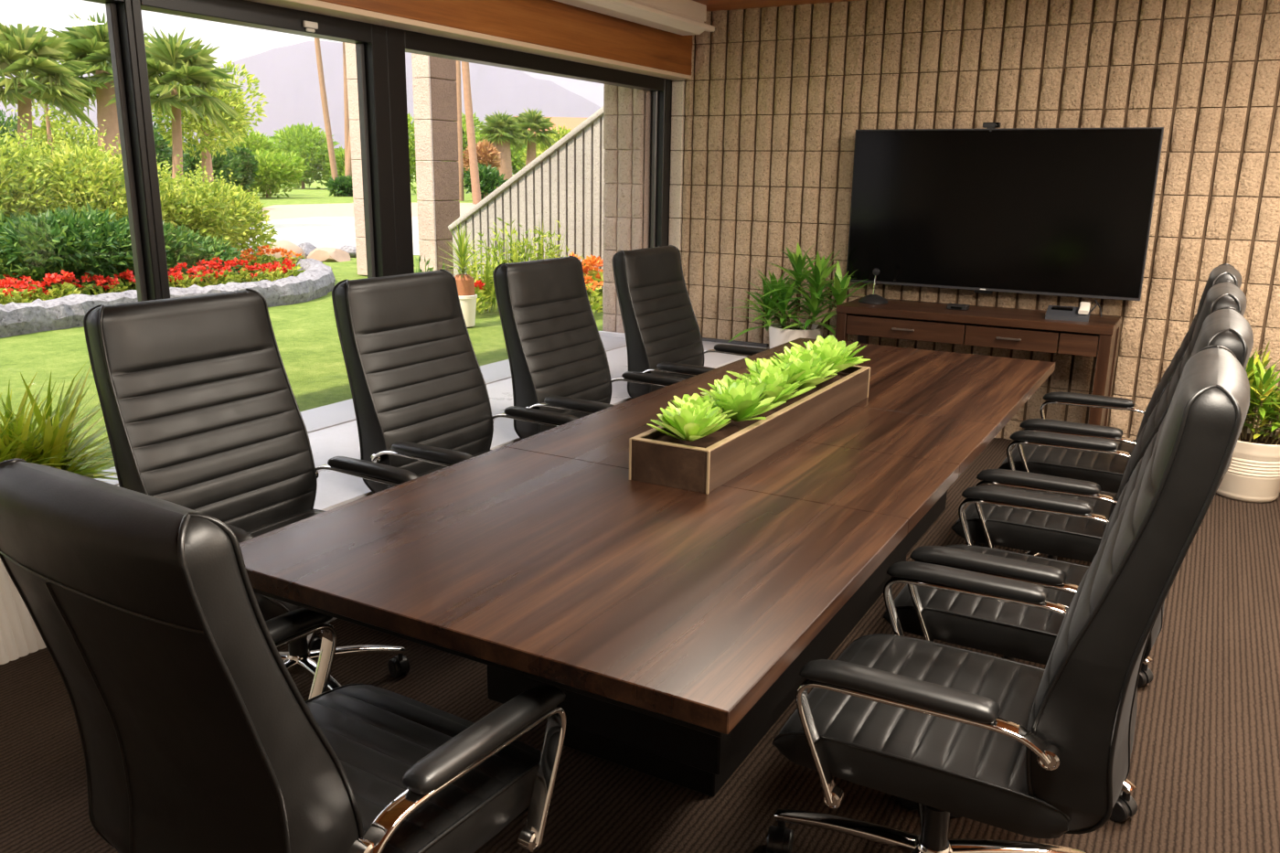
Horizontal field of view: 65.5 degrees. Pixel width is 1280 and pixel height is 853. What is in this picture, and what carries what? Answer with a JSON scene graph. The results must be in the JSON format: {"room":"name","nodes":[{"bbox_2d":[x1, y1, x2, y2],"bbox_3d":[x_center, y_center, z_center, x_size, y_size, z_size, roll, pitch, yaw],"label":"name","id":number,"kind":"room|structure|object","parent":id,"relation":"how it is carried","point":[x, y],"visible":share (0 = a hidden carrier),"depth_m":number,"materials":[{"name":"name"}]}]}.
{"room":"conference room","nodes":[
{"label":"conference room","id":0,"kind":"room"},
{"bbox_2d":[0,437,1279,852],"bbox_3d":[0.525,1.069,2.205,6.100,0.120,8.600,9,16,28],"label":"floor","id":1,"kind":"structure","parent":0,"point":[1204,771],"depth_m":2.67,"materials":[{"name":"brown carpet"}]},
{"bbox_2d":[0,558,46,664],"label":"planter","id":2,"kind":"object","parent":1,"relation":"on","point":[20,636],"depth_m":3.11,"materials":[{"name":"beige ceramic"}]},
{"bbox_2d":[0,362,117,481],"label":"plant","id":3,"kind":"object","parent":2,"relation":"in","point":[58,443],"depth_m":3.15,"materials":[{"name":"green plant"}]},
{"bbox_2d":[83,288,418,690],"bbox_3d":[-1.029,0.233,2.809,0.759,1.155,0.649,9,16,28],"label":"office chair","id":4,"kind":"object","parent":1,"relation":"on","point":[201,412],"visible":0.56,"depth_m":2.82,"materials":[{"name":"black leather"}]},
{"bbox_2d":[0,458,566,852],"bbox_3d":[-0.530,0.549,1.666,0.631,1.118,0.751,10,17,31],"label":"office chair","id":5,"kind":"object","parent":1,"relation":"on","point":[197,734],"visible":0.99,"depth_m":1.34,"materials":[{"name":"black leather"}]},
{"bbox_2d":[331,268,579,493],"bbox_3d":[-0.583,0.065,3.496,0.757,1.155,0.662,9,16,28],"label":"office chair","id":6,"kind":"object","parent":1,"relation":"on","point":[421,402],"visible":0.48,"depth_m":3.46,"materials":[{"name":"black leather"}]},
{"bbox_2d":[492,255,685,439],"bbox_3d":[-0.150,-0.106,4.195,0.757,1.155,0.662,9,16,28],"label":"office chair","id":7,"kind":"object","parent":1,"relation":"on","point":[558,359],"visible":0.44,"depth_m":4.14,"materials":[{"name":"black leather"}]},
{"bbox_2d":[238,337,1055,797],"bbox_3d":[0.443,0.360,3.201,1.148,0.760,3.315,9,16,28],"label":"conference table","id":8,"kind":"object","parent":1,"relation":"on","point":[676,627],"visible":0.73,"depth_m":2.15,"materials":[{"name":"brown wood"}]},
{"bbox_2d":[629,365,870,494],"bbox_3d":[0.388,-0.036,2.994,0.223,0.109,1.291,9,16,28],"label":"planter","id":9,"kind":"object","parent":8,"relation":"on","point":[704,464],"visible":0.59,"depth_m":2.59,"materials":[{"name":"brown wood"}]},
{"bbox_2d":[646,401,730,441],"bbox_3d":[0.138,-0.013,2.510,0.221,0.096,0.234,9,16,28],"label":"rosette","id":10,"kind":"object","parent":9,"relation":"on","point":[689,421],"visible":1,"depth_m":2.46,"materials":[{"name":"green plant"}]},
{"bbox_2d":[666,393,736,419],"bbox_3d":[0.164,-0.037,2.636,0.185,0.087,0.204,1,14,-1],"label":"rosette","id":11,"kind":"object","parent":9,"relation":"on","point":[677,401],"visible":0.22,"depth_m":2.64,"materials":[{"name":"green plant"}]},
{"bbox_2d":[697,374,769,402],"bbox_3d":[0.284,-0.096,2.850,0.238,0.096,0.214,-3,15,-14],"label":"rosette","id":12,"kind":"object","parent":9,"relation":"on","point":[727,381],"visible":0.15,"depth_m":2.86,"materials":[{"name":"green plant"}]},
{"bbox_2d":[693,382,786,421],"bbox_3d":[0.276,-0.063,2.705,0.236,0.101,0.226,7,15,23],"label":"rosette","id":13,"kind":"object","parent":9,"relation":"on","point":[744,401],"visible":0.92,"depth_m":2.67,"materials":[{"name":"green plant"}]},
{"bbox_2d":[726,358,821,389],"bbox_3d":[0.402,-0.147,3.032,0.250,0.107,0.226,-7,16,-28],"label":"rosette","id":14,"kind":"object","parent":9,"relation":"on","point":[771,367],"visible":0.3,"depth_m":3.03,"materials":[{"name":"green plant"}]},
{"bbox_2d":[741,369,815,404],"bbox_3d":[0.393,-0.107,2.899,0.234,0.096,0.221,1,14,1],"label":"rosette","id":15,"kind":"object","parent":9,"relation":"on","point":[775,383],"visible":0.59,"depth_m":2.87,"materials":[{"name":"green plant"}]},
{"bbox_2d":[762,354,837,390],"bbox_3d":[0.510,-0.163,3.104,0.233,0.104,0.243,0,14,-4],"label":"rosette","id":16,"kind":"object","parent":9,"relation":"on","point":[810,367],"visible":0.64,"depth_m":3.08,"materials":[{"name":"green plant"}]},
{"bbox_2d":[767,346,840,375],"bbox_3d":[0.535,-0.202,3.240,0.247,0.111,0.276,-12,19,-40],"label":"rosette","id":17,"kind":"object","parent":9,"relation":"on","point":[788,352],"visible":0.22,"depth_m":3.21,"materials":[{"name":"green plant"}]},
{"bbox_2d":[792,341,863,373],"bbox_3d":[0.624,-0.218,3.300,0.261,0.113,0.276,-6,16,-26],"label":"rosette","id":18,"kind":"object","parent":9,"relation":"on","point":[826,351],"visible":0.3,"depth_m":3.28,"materials":[{"name":"green plant"}]},
{"bbox_2d":[789,335,870,363],"bbox_3d":[0.641,-0.248,3.423,0.266,0.114,0.241,10,17,32],"label":"rosette","id":19,"kind":"object","parent":9,"relation":"on","point":[820,340],"visible":0.2,"depth_m":3.45,"materials":[{"name":"green plant"}]},
{"bbox_2d":[612,245,767,399],"bbox_3d":[0.308,-0.289,4.948,0.748,1.155,0.681,9,16,28],"label":"office chair","id":20,"kind":"object","parent":1,"relation":"on","point":[662,332],"visible":0.44,"depth_m":4.87,"materials":[{"name":"black leather"}]},
{"bbox_2d":[729,242,873,348],"bbox_3d":[0.979,-0.564,6.127,0.956,1.130,0.639,9,16,28],"label":"potted plant","id":21,"kind":"object","parent":1,"relation":"on","point":[783,332],"visible":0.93,"depth_m":6.03,"materials":[{"name":"green plant"}]},
{"bbox_2d":[835,297,1121,426],"bbox_3d":[1.860,-0.256,5.635,1.444,0.800,0.509,9,16,28],"label":"console table","id":22,"kind":"object","parent":1,"relation":"on","point":[978,325],"visible":0.88,"depth_m":5.36,"materials":[{"name":"brown wood"}]},
{"bbox_2d":[858,267,887,304],"bbox_3d":[1.369,-0.827,5.818,0.172,0.202,0.172,9,16,28],"label":"microphone stand","id":23,"kind":"object","parent":22,"relation":"on","point":[874,299],"visible":1,"depth_m":5.79,"materials":[{"name":"black plastic"}]},
{"bbox_2d":[1045,299,1101,321],"bbox_3d":[2.305,-0.623,5.277,0.269,0.099,0.224,8,16,25],"label":"desk phone","id":24,"kind":"object","parent":22,"relation":"on","point":[1082,314],"visible":1,"depth_m":5.24,"materials":[{"name":"grey plastic"}]},
{"bbox_2d":[766,344,1249,852],"bbox_3d":[0.650,0.440,1.965,0.807,1.218,0.703,11,17,34],"label":"office chair","id":25,"kind":"object","parent":1,"relation":"on","point":[942,730],"visible":1,"depth_m":1.75,"materials":[{"name":"black leather"}]},
{"bbox_2d":[883,306,1253,821],"bbox_3d":[0.998,0.297,2.545,0.819,1.215,0.738,9,16,28],"label":"office chair","id":26,"kind":"object","parent":1,"relation":"on","point":[1012,631],"visible":0.33,"depth_m":2.42,"materials":[{"name":"black leather"}]},
{"bbox_2d":[951,280,1246,687],"bbox_3d":[1.380,0.137,3.199,0.821,1.215,0.743,9,16,28],"label":"office chair","id":27,"kind":"object","parent":1,"relation":"on","point":[1052,535],"visible":0.38,"depth_m":3.05,"materials":[{"name":"black leather"}]},
{"bbox_2d":[974,263,1242,555],"bbox_3d":[1.781,-0.029,3.879,0.816,1.215,0.751,9,16,28],"label":"office chair","id":28,"kind":"object","parent":1,"relation":"on","point":[1106,470],"visible":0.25,"depth_m":3.71,"materials":[{"name":"black leather"}]},
{"bbox_2d":[1216,341,1279,502],"bbox_3d":[2.987,-0.021,4.857,0.540,0.760,0.695,1,14,-1],"label":"potted plant","id":29,"kind":"object","parent":1,"relation":"on","point":[1253,475],"visible":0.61,"depth_m":4.80,"materials":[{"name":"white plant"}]},
{"bbox_2d":[692,0,859,11],"bbox_3d":[0.608,-1.483,1.532,6.200,0.120,8.800,9,16,28],"label":"ceiling","id":30,"kind":"structure","parent":0,"point":[711,5],"depth_m":6.01,"materials":[{"name":"orange wood"}]},
{"bbox_2d":[553,0,714,35],"bbox_3d":[-0.704,-2.071,4.370,0.210,0.175,4.399,9,16,28],"label":"light","id":31,"kind":"object","parent":30,"relation":"attached to","point":[683,17],"visible":1,"depth_m":5.65,"materials":[{"name":"white metal"}]},
{"bbox_2d":[668,0,1279,440],"bbox_3d":[2.615,-1.101,5.516,6.200,2.520,0.165,9,16,28],"label":"wall","id":32,"kind":"structure","parent":0,"point":[767,118],"depth_m":5.67,"materials":[{"name":"brown"}]},
{"bbox_2d":[846,127,1163,300],"bbox_3d":[2.001,-1.217,5.658,1.632,0.911,0.098,9,16,28],"label":"television","id":33,"kind":"object","parent":32,"relation":"attached to","point":[1047,211],"visible":0.92,"depth_m":5.58,"materials":[{"name":"black plastic"}]},
{"bbox_3d":[-1.949,-0.581,3.190,0.100,2.520,8.500,9,16,28],"label":"wall","id":34,"kind":"structure","parent":0,"visible":0},
{"bbox_2d":[82,0,161,485],"bbox_3d":[-2.244,-0.455,2.686,0.100,1.715,2.005,9,16,28],"label":"window","id":35,"kind":"structure","parent":34,"relation":"in","point":[119,14],"depth_m":3.42,"materials":[{"name":"black metal"}]},
{"bbox_2d":[130,0,396,433],"bbox_3d":[-1.452,-0.787,4.039,0.100,1.715,1.200,9,16,28],"label":"window","id":36,"kind":"structure","parent":34,"relation":"in","point":[369,39],"depth_m":4.24,"materials":[{"name":"black metal"}]},
{"bbox_2d":[246,0,691,80],"bbox_3d":[-1.834,-1.407,2.938,0.158,0.023,8.530,9,16,28],"label":"trim","id":37,"kind":"structure","parent":34,"relation":"attached to","point":[316,6],"depth_m":4.55,"materials":[{"name":"beige"}]},
{"bbox_2d":[318,0,693,75],"bbox_3d":[-1.820,-1.603,2.882,0.138,0.385,8.530,9,16,28],"label":"ceiling beam","id":38,"kind":"structure","parent":34,"relation":"attached to","point":[547,23],"depth_m":5.12,"materials":[{"name":"orange wood"}]},
{"bbox_2d":[385,26,671,383],"bbox_3d":[-0.501,-1.184,5.662,0.100,1.715,2.645,9,16,28],"label":"window","id":39,"kind":"structure","parent":34,"relation":"in","point":[399,41],"depth_m":4.99,"materials":[{"name":"black metal"}]},
{"label":"outside","id":40,"kind":"structure","parent":0,"visible":0},
{"bbox_2d":[0,171,603,469],"bbox_3d":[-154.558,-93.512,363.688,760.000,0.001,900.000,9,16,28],"label":"ground","id":41,"kind":"structure","parent":40,"point":[306,334],"depth_m":6.18,"materials":[{"name":"green plant"}]},
{"bbox_2d":[0,107,63,152],"bbox_3d":[-13.780,-5.689,21.282,2.778,2.356,2.880,9,16,28],"label":"tree","id":42,"kind":"object","parent":41,"relation":"on","point":[7,123],"visible":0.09,"depth_m":20.67,"materials":[{"name":"green plant"}]},
{"bbox_2d":[15,35,77,151],"bbox_3d":[-11.852,-6.024,19.999,1.394,3.689,1.208,9,16,28],"label":"tree","id":43,"kind":"object","parent":41,"relation":"on","point":[48,114],"visible":0.09,"depth_m":19.93,"materials":[{"name":"green plant"}]},
{"bbox_2d":[0,10,101,146],"bbox_3d":[-8.609,-4.180,14.058,1.890,3.178,1.886,9,16,28],"label":"fan palm","id":44,"kind":"object","parent":41,"relation":"on","point":[21,49],"visible":0.86,"depth_m":13.70,"materials":[{"name":"green plant"}]},
{"bbox_2d":[6,117,98,165],"bbox_3d":[-12.133,-5.458,20.931,2.256,2.130,2.593,-2,14,-11],"label":"tree","id":45,"kind":"object","parent":41,"relation":"on","point":[80,131],"visible":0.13,"depth_m":20.48,"materials":[{"name":"green plant"}]},
{"bbox_2d":[42,10,160,191],"bbox_3d":[-9.063,-5.195,17.080,2.243,3.630,2.160,9,16,28],"label":"fan palm","id":46,"kind":"object","parent":41,"relation":"on","point":[88,42],"visible":0.46,"depth_m":16.48,"materials":[{"name":"green plant"}]},
{"bbox_2d":[87,115,191,189],"bbox_3d":[-11.852,-6.299,23.518,2.866,2.497,2.765,9,16,28],"label":"tree","id":47,"kind":"object","parent":41,"relation":"on","point":[161,144],"visible":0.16,"depth_m":23.38,"materials":[{"name":"green plant"}]},
{"bbox_2d":[0,258,335,337],"bbox_3d":[-3.516,-1.116,8.289,1.160,0.225,4.486,4,15,13],"label":"stone kerb","id":48,"kind":"object","parent":41,"relation":"on","point":[318,279],"visible":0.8,"depth_m":7.38,"materials":[{"name":"grey stone"}]},
{"bbox_2d":[104,24,243,186],"bbox_3d":[-6.512,-4.067,14.066,1.794,2.988,1.839,9,16,28],"label":"fan palm","id":49,"kind":"object","parent":41,"relation":"on","point":[169,60],"visible":0.77,"depth_m":13.63,"materials":[{"name":"green plant"}]},
{"bbox_2d":[159,136,244,194],"bbox_3d":[-11.922,-6.832,26.828,2.363,1.901,2.317,9,16,28],"label":"tree","id":50,"kind":"object","parent":41,"relation":"on","point":[218,163],"visible":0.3,"depth_m":26.57,"materials":[{"name":"green plant"}]},
{"bbox_2d":[151,59,268,182],"bbox_3d":[-7.995,-5.268,18.591,1.929,3.034,2.093,9,16,28],"label":"tree","id":51,"kind":"object","parent":41,"relation":"on","point":[206,132],"visible":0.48,"depth_m":18.32,"materials":[{"name":"green plant"}]},
{"bbox_2d":[219,145,258,191],"bbox_3d":[-14.986,-9.164,35.954,2.195,2.096,2.159,9,16,28],"label":"tree","id":52,"kind":"object","parent":41,"relation":"on","point":[249,165],"visible":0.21,"depth_m":35.78,"materials":[{"name":"green plant"}]},
{"bbox_2d":[217,126,282,194],"bbox_3d":[-16.432,-11.063,41.367,3.151,3.107,3.229,9,16,28],"label":"tree","id":53,"kind":"object","parent":41,"relation":"on","point":[254,142],"visible":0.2,"depth_m":40.88,"materials":[{"name":"green plant"}]},
{"bbox_2d":[244,149,308,198],"bbox_3d":[-14.338,-9.683,38.292,2.759,1.929,2.813,9,16,28],"label":"tree","id":54,"kind":"object","parent":41,"relation":"on","point":[275,169],"visible":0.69,"depth_m":37.75,"materials":[{"name":"green plant"}]},
{"bbox_2d":[263,239,306,263],"bbox_3d":[-4.396,-2.158,12.237,0.547,0.272,0.658,-4,15,-17],"label":"boulder","id":55,"kind":"object","parent":41,"relation":"on","point":[284,244],"visible":0.27,"depth_m":12.05,"materials":[{"name":"beige stone"}]},
{"bbox_2d":[268,120,340,189],"bbox_3d":[-19.239,-15.437,56.801,4.673,3.799,5.638,-8,17,-31],"label":"tree","id":56,"kind":"object","parent":41,"relation":"on","point":[311,144],"visible":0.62,"depth_m":55.48,"materials":[{"name":"green plant"}]},
{"bbox_2d":[314,37,338,180],"bbox_3d":[-15.369,-16.973,46.958,2.787,11.570,2.773,9,16,28],"label":"fan palm","id":57,"kind":"object","parent":41,"relation":"on","point":[327,126],"visible":0.67,"depth_m":47.43,"materials":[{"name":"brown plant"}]},
{"bbox_2d":[306,246,350,262],"bbox_3d":[-3.903,-2.166,12.494,0.554,0.169,0.432,9,16,28],"label":"boulder","id":58,"kind":"object","parent":41,"relation":"on","point":[322,253],"visible":0.91,"depth_m":12.35,"materials":[{"name":"beige stone"}]},
{"bbox_2d":[246,216,419,255],"bbox_3d":[-4.763,-3.825,19.289,9.580,0.001,9.944,9,16,28],"label":"pond water","id":59,"kind":"structure","parent":41,"relation":"on","point":[336,232],"depth_m":18.26,"materials":[{"name":"grey liquid"}]},
{"bbox_2d":[320,145,351,182],"bbox_3d":[-16.173,-14.461,56.028,3.398,2.709,3.184,9,16,28],"label":"tree","id":60,"kind":"object","parent":41,"relation":"on","point":[339,155],"visible":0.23,"depth_m":55.17,"materials":[{"name":"green plant"}]},
{"bbox_2d":[325,173,352,196],"bbox_3d":[-12.395,-10.123,42.153,1.834,1.134,1.814,9,16,28],"label":"bush","id":61,"kind":"object","parent":41,"relation":"on","point":[341,186],"visible":0.75,"depth_m":41.66,"materials":[{"name":"green plant"}]},
{"bbox_2d":[342,42,350,173],"bbox_3d":[-14.440,-17.584,49.229,2.998,11.652,2.912,9,16,28],"label":"fan palm","id":62,"kind":"object","parent":41,"relation":"on","point":[346,100],"visible":0.3,"depth_m":49.49,"materials":[{"name":"brown plant"}]},
{"bbox_2d":[344,42,367,275],"bbox_3d":[-2.918,-3.392,10.354,0.168,3.596,0.174,9,16,28],"label":"pillar","id":63,"kind":"structure","parent":41,"relation":"on","point":[350,48],"depth_m":10.42,"materials":[{"name":"beige stone"}]},
{"bbox_2d":[94,335,625,481],"bbox_3d":[-2.333,0.299,3.156,0.300,0.001,8.900,9,16,28],"label":"patio","id":64,"kind":"structure","parent":41,"relation":"on","point":[325,413],"depth_m":4.74,"materials":[{"name":"grey concrete"}]},
{"bbox_2d":[260,202,476,222],"bbox_3d":[-6.107,-6.007,27.814,12.662,0.001,16.785,9,16,28],"label":"bank","id":65,"kind":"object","parent":41,"relation":"on","point":[342,209],"visible":0.23,"depth_m":27.52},
{"bbox_2d":[461,61,480,203],"bbox_3d":[-6.026,-11.957,33.592,2.115,8.695,2.163,-12,19,-42],"label":"fan palm","id":66,"kind":"object","parent":65,"relation":"on","point":[467,95],"visible":0.74,"depth_m":34.02,"materials":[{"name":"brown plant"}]},
{"bbox_2d":[407,112,418,193],"bbox_3d":[-11.031,-13.022,47.035,2.187,4.216,2.212,1,14,-1],"label":"tree","id":67,"kind":"object","parent":41,"relation":"on","point":[411,137],"visible":0.24,"depth_m":46.79,"materials":[{"name":"green plant"}]},
{"bbox_2d":[411,53,459,275],"bbox_3d":[-2.090,-3.338,10.189,0.228,3.596,0.435,9,16,28],"label":"pillar","id":68,"kind":"structure","parent":41,"relation":"on","point":[434,82],"depth_m":10.22,"materials":[{"name":"beige stone"}]},
{"bbox_2d":[433,221,487,327],"bbox_3d":[-1.273,-1.118,7.231,0.492,0.772,0.465,9,16,28],"label":"potted plant","id":69,"kind":"object","parent":41,"relation":"on","point":[464,282],"visible":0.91,"depth_m":7.20,"materials":[{"name":"green plant"}]},
{"bbox_2d":[456,60,464,200],"bbox_3d":[-6.812,-13.209,37.341,2.420,9.237,2.463,9,16,28],"label":"fan palm","id":70,"kind":"object","parent":41,"relation":"on","point":[460,161],"visible":0.44,"depth_m":37.72,"materials":[{"name":"brown plant"}]},
{"bbox_2d":[447,111,484,189],"bbox_3d":[-10.975,-17.351,62.766,3.524,4.861,3.418,11,17,35],"label":"tree","id":71,"kind":"object","parent":41,"relation":"on","point":[476,122],"visible":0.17,"depth_m":62.04,"materials":[{"name":"green plant"}]},
{"bbox_2d":[462,138,501,192],"bbox_3d":[-6.667,-10.914,42.109,2.013,2.450,1.828,9,16,28],"label":"tree","id":72,"kind":"object","parent":41,"relation":"on","point":[486,154],"visible":0.54,"depth_m":41.53,"materials":[{"name":"orange plant"}]},
{"bbox_2d":[474,279,491,312],"bbox_3d":[-1.323,-1.031,7.807,0.346,0.293,0.333,9,16,28],"label":"clump","id":73,"kind":"object","parent":41,"relation":"on","point":[485,304],"visible":0.44,"depth_m":7.77,"materials":[{"name":"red plant"}]},
{"bbox_2d":[463,162,508,200],"bbox_3d":[-5.974,-9.458,38.419,2.060,1.518,1.875,9,16,28],"label":"tree","id":74,"kind":"object","parent":41,"relation":"on","point":[489,178],"visible":0.73,"depth_m":38.17,"materials":[{"name":"green plant"}]},
{"bbox_2d":[456,232,527,314],"bbox_3d":[-1.249,-1.241,8.010,0.537,0.631,0.523,-11,19,-39],"label":"plant","id":75,"kind":"object","parent":41,"relation":"on","point":[486,276],"visible":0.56,"depth_m":7.94,"materials":[{"name":"green plant"}]},
{"bbox_2d":[476,110,527,188],"bbox_3d":[-6.149,-12.065,44.010,2.203,3.760,2.237,9,16,28],"label":"fan palm","id":76,"kind":"object","parent":41,"relation":"on","point":[500,122],"visible":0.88,"depth_m":43.54,"materials":[{"name":"green plant"}]},
{"bbox_2d":[475,128,536,176],"bbox_3d":[-7.608,-15.701,57.610,4.433,4.077,4.512,9,16,28],"label":"tree","id":77,"kind":"object","parent":41,"relation":"on","point":[515,158],"visible":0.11,"depth_m":56.80,"materials":[{"name":"green plant"}]},
{"bbox_2d":[476,220,554,306],"bbox_3d":[-1.066,-1.347,8.258,0.562,0.718,0.579,6,15,19],"label":"plant","id":78,"kind":"object","parent":41,"relation":"on","point":[523,244],"visible":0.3,"depth_m":8.18,"materials":[{"name":"green plant"}]},
{"bbox_2d":[448,106,605,300],"bbox_3d":[-0.986,-2.050,9.100,1.793,1.669,0.260,9,16,28],"label":"slatted fence","id":79,"kind":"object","parent":41,"relation":"on","point":[564,184],"depth_m":8.85,"materials":[{"name":"grey concrete"}]},
{"bbox_2d":[511,107,559,165],"bbox_3d":[-4.960,-12.695,46.086,2.444,4.041,2.543,4,15,13],"label":"fan palm","id":80,"kind":"object","parent":41,"relation":"on","point":[534,121],"visible":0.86,"depth_m":45.43,"materials":[{"name":"green plant"}]},
{"bbox_2d":[497,217,578,263],"bbox_3d":[-0.889,-1.398,8.397,0.687,0.755,0.667,9,16,28],"label":"plant","id":81,"kind":"object","parent":41,"relation":"on","point":[551,251],"visible":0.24,"depth_m":8.31,"materials":[{"name":"green plant"}]},
{"bbox_2d":[520,125,570,166],"bbox_3d":[-4.654,-14.523,54.024,3.727,3.644,3.803,9,16,28],"label":"tree","id":82,"kind":"object","parent":41,"relation":"on","point":[562,132],"visible":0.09,"depth_m":53.23,"materials":[{"name":"green plant"}]},
{"bbox_2d":[514,116,586,167],"bbox_3d":[-4.778,-17.374,63.503,7.200,4.500,5.000,-1,14,-6],"label":"house","id":83,"kind":"structure","parent":41,"relation":"on","point":[570,122],"depth_m":62.32,"materials":[{"name":"beige"}]},
{"bbox_2d":[569,251,602,304],"bbox_3d":[-0.520,-1.227,8.250,0.547,0.463,0.525,9,16,28],"label":"clump","id":84,"kind":"object","parent":41,"relation":"on","point":[592,272],"visible":0.23,"depth_m":8.14,"materials":[{"name":"orange plant"}]},
{"bbox_2d":[584,274,603,313],"bbox_3d":[-0.421,-1.051,7.836,0.385,0.340,0.401,3,14,7],"label":"clump","id":85,"kind":"object","parent":41,"relation":"on","point":[595,306],"visible":0.43,"depth_m":7.80,"materials":[{"name":"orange plant"}]},
{"bbox_2d":[598,84,650,338],"bbox_3d":[-0.033,-1.867,6.772,0.315,2.494,0.425,9,16,28],"label":"column","id":86,"kind":"structure","parent":41,"relation":"on","point":[627,111],"depth_m":6.66,"materials":[{"name":"grey concrete"}]},
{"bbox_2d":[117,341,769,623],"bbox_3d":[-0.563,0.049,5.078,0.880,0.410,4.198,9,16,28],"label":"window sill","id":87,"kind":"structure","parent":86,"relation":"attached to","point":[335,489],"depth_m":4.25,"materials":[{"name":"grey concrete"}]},
{"label":"soil","id":88,"kind":"object","parent":41,"relation":"on","visible":0},
{"bbox_2d":[0,278,31,303],"bbox_3d":[-4.588,-0.938,7.210,0.350,0.308,0.364,-9,17,-33],"label":"clump","id":89,"kind":"object","parent":88,"relation":"on","point":[11,293],"visible":0.63,"depth_m":7.20,"materials":[{"name":"red plant"}]},
{"bbox_2d":[0,126,62,214],"bbox_3d":[-5.869,-1.952,8.366,1.686,1.704,1.585,9,16,28],"label":"bush","id":90,"kind":"object","parent":88,"relation":"on","point":[3,140],"visible":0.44,"depth_m":8.39,"materials":[{"name":"green plant"}]},
{"bbox_2d":[0,209,98,299],"bbox_3d":[-5.128,-1.361,8.139,1.364,0.824,1.250,9,16,28],"label":"bush","id":91,"kind":"object","parent":88,"relation":"on","point":[4,268],"visible":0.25,"depth_m":7.87,"materials":[{"name":"green plant"}]},
{"bbox_2d":[0,108,106,222],"bbox_3d":[-5.510,-1.953,8.761,1.496,1.638,1.519,5,15,15],"label":"bush","id":92,"kind":"object","parent":88,"relation":"on","point":[33,188],"visible":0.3,"depth_m":8.50,"materials":[{"name":"green plant"}]},
{"bbox_2d":[30,269,80,302],"bbox_3d":[-4.485,-1.051,7.640,0.359,0.317,0.374,14,19,42],"label":"clump","id":93,"kind":"object","parent":88,"relation":"on","point":[71,289],"visible":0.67,"depth_m":7.59,"materials":[{"name":"red plant"}]},
{"bbox_2d":[0,202,135,299],"bbox_3d":[-4.755,-1.438,8.313,1.438,0.888,1.322,9,16,28],"label":"bush","id":94,"kind":"object","parent":88,"relation":"on","point":[65,219],"visible":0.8,"depth_m":7.90,"materials":[{"name":"green plant"}]},
{"bbox_2d":[0,119,187,224],"bbox_3d":[-5.102,-2.022,9.196,1.455,1.570,1.708,1,14,2],"label":"bush","id":95,"kind":"object","parent":88,"relation":"on","point":[110,172],"visible":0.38,"depth_m":8.80,"materials":[{"name":"green plant"}]},
{"bbox_2d":[79,272,117,295],"bbox_3d":[-4.348,-1.109,7.993,0.300,0.264,0.312,13,19,41],"label":"clump","id":96,"kind":"object","parent":88,"relation":"on","point":[96,278],"visible":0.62,"depth_m":7.96,"materials":[{"name":"red plant"}]},
{"bbox_2d":[90,273,129,294],"bbox_3d":[-4.287,-1.117,8.061,0.285,0.237,0.283,5,15,17],"label":"clump","id":97,"kind":"object","parent":88,"relation":"on","point":[115,280],"visible":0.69,"depth_m":8.03,"materials":[{"name":"red plant"}]},
{"bbox_2d":[73,215,206,294],"bbox_3d":[-4.542,-1.483,8.728,1.290,0.774,1.226,9,16,28],"label":"bush","id":98,"kind":"object","parent":88,"relation":"on","point":[170,242],"visible":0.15,"depth_m":8.62,"materials":[{"name":"green plant"}]},
{"bbox_2d":[94,154,257,248],"bbox_3d":[-4.625,-2.053,9.875,1.367,1.248,1.324,9,16,28],"label":"bush","id":99,"kind":"object","parent":88,"relation":"on","point":[199,211],"visible":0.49,"depth_m":9.77,"materials":[{"name":"green plant"}]},
{"bbox_2d":[168,262,202,287],"bbox_3d":[-3.910,-1.245,8.478,0.340,0.283,0.338,-3,15,-17],"label":"clump","id":100,"kind":"object","parent":88,"relation":"on","point":[185,277],"visible":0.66,"depth_m":8.46,"materials":[{"name":"red plant"}]},
{"bbox_2d":[132,224,247,284],"bbox_3d":[-4.182,-1.519,9.148,1.198,0.675,1.219,9,16,28],"label":"bush","id":101,"kind":"object","parent":88,"relation":"on","point":[218,249],"visible":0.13,"depth_m":9.11,"materials":[{"name":"green plant"}]},
{"bbox_2d":[190,256,234,287],"bbox_3d":[-3.754,-1.316,8.696,0.391,0.331,0.376,8,16,25],"label":"clump","id":102,"kind":"object","parent":88,"relation":"on","point":[211,263],"visible":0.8,"depth_m":8.68,"materials":[{"name":"red plant"}]},
{"bbox_2d":[176,168,277,263],"bbox_3d":[-4.640,-2.232,10.856,1.202,1.132,1.286,9,16,28],"label":"bush","id":103,"kind":"object","parent":88,"relation":"on","point":[248,234],"visible":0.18,"depth_m":10.91,"materials":[{"name":"green plant"}]},
{"bbox_2d":[212,256,252,285],"bbox_3d":[-3.688,-1.387,9.028,0.366,0.310,0.352,-4,15,-19],"label":"clump","id":104,"kind":"object","parent":88,"relation":"on","point":[244,273],"visible":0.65,"depth_m":9.01,"materials":[{"name":"red plant"}]},
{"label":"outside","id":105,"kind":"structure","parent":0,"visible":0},
{"bbox_2d":[0,60,604,106],"bbox_3d":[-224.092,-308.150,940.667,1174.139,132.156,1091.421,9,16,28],"label":"mountain","id":106,"kind":"structure","parent":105,"point":[592,91],"depth_m":1198.79},
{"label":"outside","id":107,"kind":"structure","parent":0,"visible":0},
{"bbox_2d":[0,40,601,173],"bbox_3d":[-137.266,-177.415,530.284,605.905,83.181,584.424,9,16,28],"label":"mountain","id":108,"kind":"structure","parent":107,"point":[288,75],"depth_m":623.29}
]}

